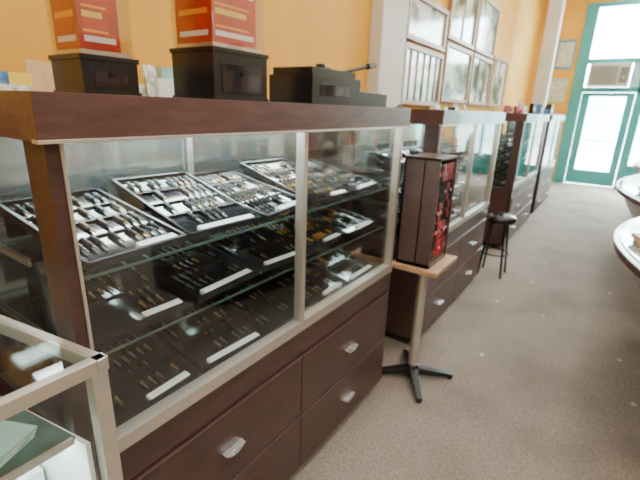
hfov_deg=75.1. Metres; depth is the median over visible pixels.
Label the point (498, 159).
tray
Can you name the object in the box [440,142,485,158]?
tray
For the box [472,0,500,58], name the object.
framed mirror
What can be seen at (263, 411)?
display case
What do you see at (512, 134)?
tray
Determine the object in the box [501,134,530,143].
tray
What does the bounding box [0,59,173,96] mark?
cards
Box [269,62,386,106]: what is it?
cash register
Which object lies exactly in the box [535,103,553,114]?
boxed merchandise
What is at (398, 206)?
tray
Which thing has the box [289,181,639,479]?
floor
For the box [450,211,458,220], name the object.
tray
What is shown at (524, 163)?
tray
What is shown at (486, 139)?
tray
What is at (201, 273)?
tray
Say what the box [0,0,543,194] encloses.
wall
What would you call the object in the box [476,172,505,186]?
tray
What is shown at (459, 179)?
tray
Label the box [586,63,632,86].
air conditioner
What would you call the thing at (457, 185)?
tray
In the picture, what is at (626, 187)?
countertop
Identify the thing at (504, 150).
tray
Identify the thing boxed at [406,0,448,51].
framed mirror
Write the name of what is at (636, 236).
book stack
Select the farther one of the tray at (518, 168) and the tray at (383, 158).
the tray at (518, 168)
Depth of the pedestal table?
2.34 m
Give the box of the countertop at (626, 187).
[616,174,639,218]
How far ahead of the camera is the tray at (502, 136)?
5.26 m
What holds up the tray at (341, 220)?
in the display case at (263, 411)
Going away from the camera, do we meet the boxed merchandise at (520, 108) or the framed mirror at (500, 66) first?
the boxed merchandise at (520, 108)
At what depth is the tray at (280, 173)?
1.76 m
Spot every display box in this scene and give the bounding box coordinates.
[48,0,141,95]
[169,0,268,101]
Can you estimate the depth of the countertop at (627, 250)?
2.05 m
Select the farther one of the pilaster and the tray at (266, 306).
the pilaster
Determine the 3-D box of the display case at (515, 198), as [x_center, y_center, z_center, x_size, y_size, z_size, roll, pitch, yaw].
[2.394,-0.860,5.422,0.617,1.511,1.756,14,21,32]
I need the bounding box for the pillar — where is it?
[527,0,565,155]
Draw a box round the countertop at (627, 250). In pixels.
[614,217,639,289]
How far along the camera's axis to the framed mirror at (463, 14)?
5.25 m
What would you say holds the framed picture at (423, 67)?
attached to the wall at (335, 34)
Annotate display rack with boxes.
[396,152,458,268]
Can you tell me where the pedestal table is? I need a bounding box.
[382,254,456,403]
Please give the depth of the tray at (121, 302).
1.15 m
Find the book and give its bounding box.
[0,420,37,467]
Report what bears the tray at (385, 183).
in the display case at (466, 231)
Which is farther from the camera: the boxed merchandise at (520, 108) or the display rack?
the boxed merchandise at (520, 108)
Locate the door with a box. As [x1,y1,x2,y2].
[564,93,635,186]
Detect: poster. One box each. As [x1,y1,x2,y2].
[547,79,567,101]
[554,39,576,68]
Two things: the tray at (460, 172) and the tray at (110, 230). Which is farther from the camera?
the tray at (460, 172)
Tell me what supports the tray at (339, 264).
in the display case at (263, 411)
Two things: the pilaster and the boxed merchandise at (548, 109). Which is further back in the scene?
the boxed merchandise at (548, 109)
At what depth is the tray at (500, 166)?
5.64 m
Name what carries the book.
on the display case at (54, 452)
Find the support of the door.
in the wall at (575, 11)
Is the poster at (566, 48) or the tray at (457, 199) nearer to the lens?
the tray at (457, 199)
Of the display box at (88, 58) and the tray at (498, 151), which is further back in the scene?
the tray at (498, 151)
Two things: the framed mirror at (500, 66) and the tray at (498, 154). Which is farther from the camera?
the framed mirror at (500, 66)
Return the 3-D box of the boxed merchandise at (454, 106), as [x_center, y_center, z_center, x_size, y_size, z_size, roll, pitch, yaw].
[0.900,-0.977,3.051,0.298,0.050,1.215,14,21,32]
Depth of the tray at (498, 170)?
5.40 m
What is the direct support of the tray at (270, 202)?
in the display case at (263, 411)
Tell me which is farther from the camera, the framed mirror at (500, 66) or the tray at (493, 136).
the framed mirror at (500, 66)
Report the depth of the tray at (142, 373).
1.21 m
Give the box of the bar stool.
[477,211,516,278]
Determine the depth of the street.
20.19 m
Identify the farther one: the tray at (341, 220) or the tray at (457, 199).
the tray at (457, 199)
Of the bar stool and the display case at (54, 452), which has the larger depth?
the bar stool
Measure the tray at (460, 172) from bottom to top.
0.100 m
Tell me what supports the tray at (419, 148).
in the display case at (466, 231)
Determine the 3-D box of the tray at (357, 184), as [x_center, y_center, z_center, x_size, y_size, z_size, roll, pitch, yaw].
[0.044,-0.312,1.996,0.405,0.105,0.274,12,20,28]
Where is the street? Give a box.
[566,71,639,186]
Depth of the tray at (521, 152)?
5.81 m
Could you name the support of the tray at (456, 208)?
in the display case at (466, 231)
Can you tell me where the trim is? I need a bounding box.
[553,0,639,188]
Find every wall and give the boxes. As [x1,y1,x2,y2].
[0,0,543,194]
[526,0,637,180]
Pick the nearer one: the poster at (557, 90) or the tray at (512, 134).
the tray at (512, 134)
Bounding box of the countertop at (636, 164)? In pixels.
[632,160,639,173]
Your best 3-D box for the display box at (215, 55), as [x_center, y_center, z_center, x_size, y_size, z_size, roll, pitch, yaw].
[-0.299,-0.627,1.248,0.194,0.395,0.228,14,21,32]
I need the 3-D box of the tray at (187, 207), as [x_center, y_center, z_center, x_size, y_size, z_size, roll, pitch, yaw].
[-0.428,-0.126,1.337,0.403,0.119,0.274,15,22,35]
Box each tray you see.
[0,188,186,271]
[19,258,191,345]
[21,329,198,427]
[111,171,261,240]
[125,239,257,304]
[146,297,265,373]
[188,168,308,220]
[195,223,310,273]
[208,276,309,334]
[239,158,351,205]
[253,212,344,253]
[256,261,344,307]
[290,158,378,194]
[291,202,374,236]
[306,245,375,285]
[370,210,399,231]
[373,178,402,196]
[374,150,407,167]
[397,205,400,214]
[402,147,422,154]
[410,145,465,163]
[439,145,476,161]
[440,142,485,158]
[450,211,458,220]
[451,202,468,215]
[453,194,477,209]
[454,182,462,190]
[455,175,472,186]
[456,168,481,181]
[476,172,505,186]
[479,153,508,165]
[481,136,511,147]
[483,170,517,181]
[486,151,520,162]
[488,135,523,145]
[494,167,522,179]
[496,165,524,176]
[497,150,525,160]
[499,149,527,158]
[500,135,527,144]
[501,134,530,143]
[502,164,530,173]
[508,133,536,141]
[508,149,533,156]
[518,162,534,168]
[521,146,537,153]
[523,132,540,139]
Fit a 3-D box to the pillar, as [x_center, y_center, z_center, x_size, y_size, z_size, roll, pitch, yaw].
[4.229,-2.994,7.890,0.254,4.200,0.274,14,21,32]
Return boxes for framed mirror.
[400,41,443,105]
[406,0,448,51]
[439,41,473,103]
[446,0,479,49]
[467,53,492,105]
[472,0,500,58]
[487,55,508,106]
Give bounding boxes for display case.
[0,90,410,479]
[0,315,122,479]
[344,109,505,343]
[459,113,549,247]
[500,115,564,212]
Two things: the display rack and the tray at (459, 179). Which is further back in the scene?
the tray at (459, 179)
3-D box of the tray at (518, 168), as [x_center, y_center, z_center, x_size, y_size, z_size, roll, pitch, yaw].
[2.789,-1.014,5.920,0.364,0.100,0.302,14,21,32]
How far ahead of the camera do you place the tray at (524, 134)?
6.32 m
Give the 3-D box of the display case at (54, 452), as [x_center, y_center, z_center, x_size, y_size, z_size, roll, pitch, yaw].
[-1.066,0.820,0.525,0.611,1.051,1.435,14,21,32]
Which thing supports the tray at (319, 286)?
in the display case at (263, 411)
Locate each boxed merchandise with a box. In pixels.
[395,104,466,110]
[492,100,536,113]
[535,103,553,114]
[552,111,562,114]
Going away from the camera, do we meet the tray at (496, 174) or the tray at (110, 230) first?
the tray at (110, 230)
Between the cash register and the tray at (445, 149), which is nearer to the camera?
the cash register
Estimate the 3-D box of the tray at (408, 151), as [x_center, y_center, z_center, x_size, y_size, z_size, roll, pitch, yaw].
[0.727,-0.578,2.912,0.361,0.100,0.265,14,21,32]
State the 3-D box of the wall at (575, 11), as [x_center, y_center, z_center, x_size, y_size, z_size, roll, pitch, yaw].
[7.137,-3.067,8.433,5.300,4.200,0.150,14,21,32]
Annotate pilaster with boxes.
[366,0,408,107]
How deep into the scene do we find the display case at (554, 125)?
6.62 m
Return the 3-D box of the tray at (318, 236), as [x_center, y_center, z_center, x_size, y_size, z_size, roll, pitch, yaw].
[-0.138,-0.059,1.843,0.417,0.093,0.274,12,20,30]
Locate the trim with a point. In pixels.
(593, 11)
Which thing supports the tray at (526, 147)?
in the display case at (554, 125)
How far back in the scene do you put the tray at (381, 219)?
2.83 m
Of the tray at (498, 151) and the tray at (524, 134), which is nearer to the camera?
the tray at (498, 151)
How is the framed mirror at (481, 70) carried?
attached to the wall at (335, 34)
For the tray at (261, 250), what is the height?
0.093 m
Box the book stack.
[631,232,639,246]
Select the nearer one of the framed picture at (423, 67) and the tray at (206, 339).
the tray at (206, 339)
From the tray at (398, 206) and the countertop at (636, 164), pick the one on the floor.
the countertop at (636, 164)
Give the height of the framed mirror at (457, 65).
0.680 m
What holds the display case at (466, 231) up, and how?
on the floor

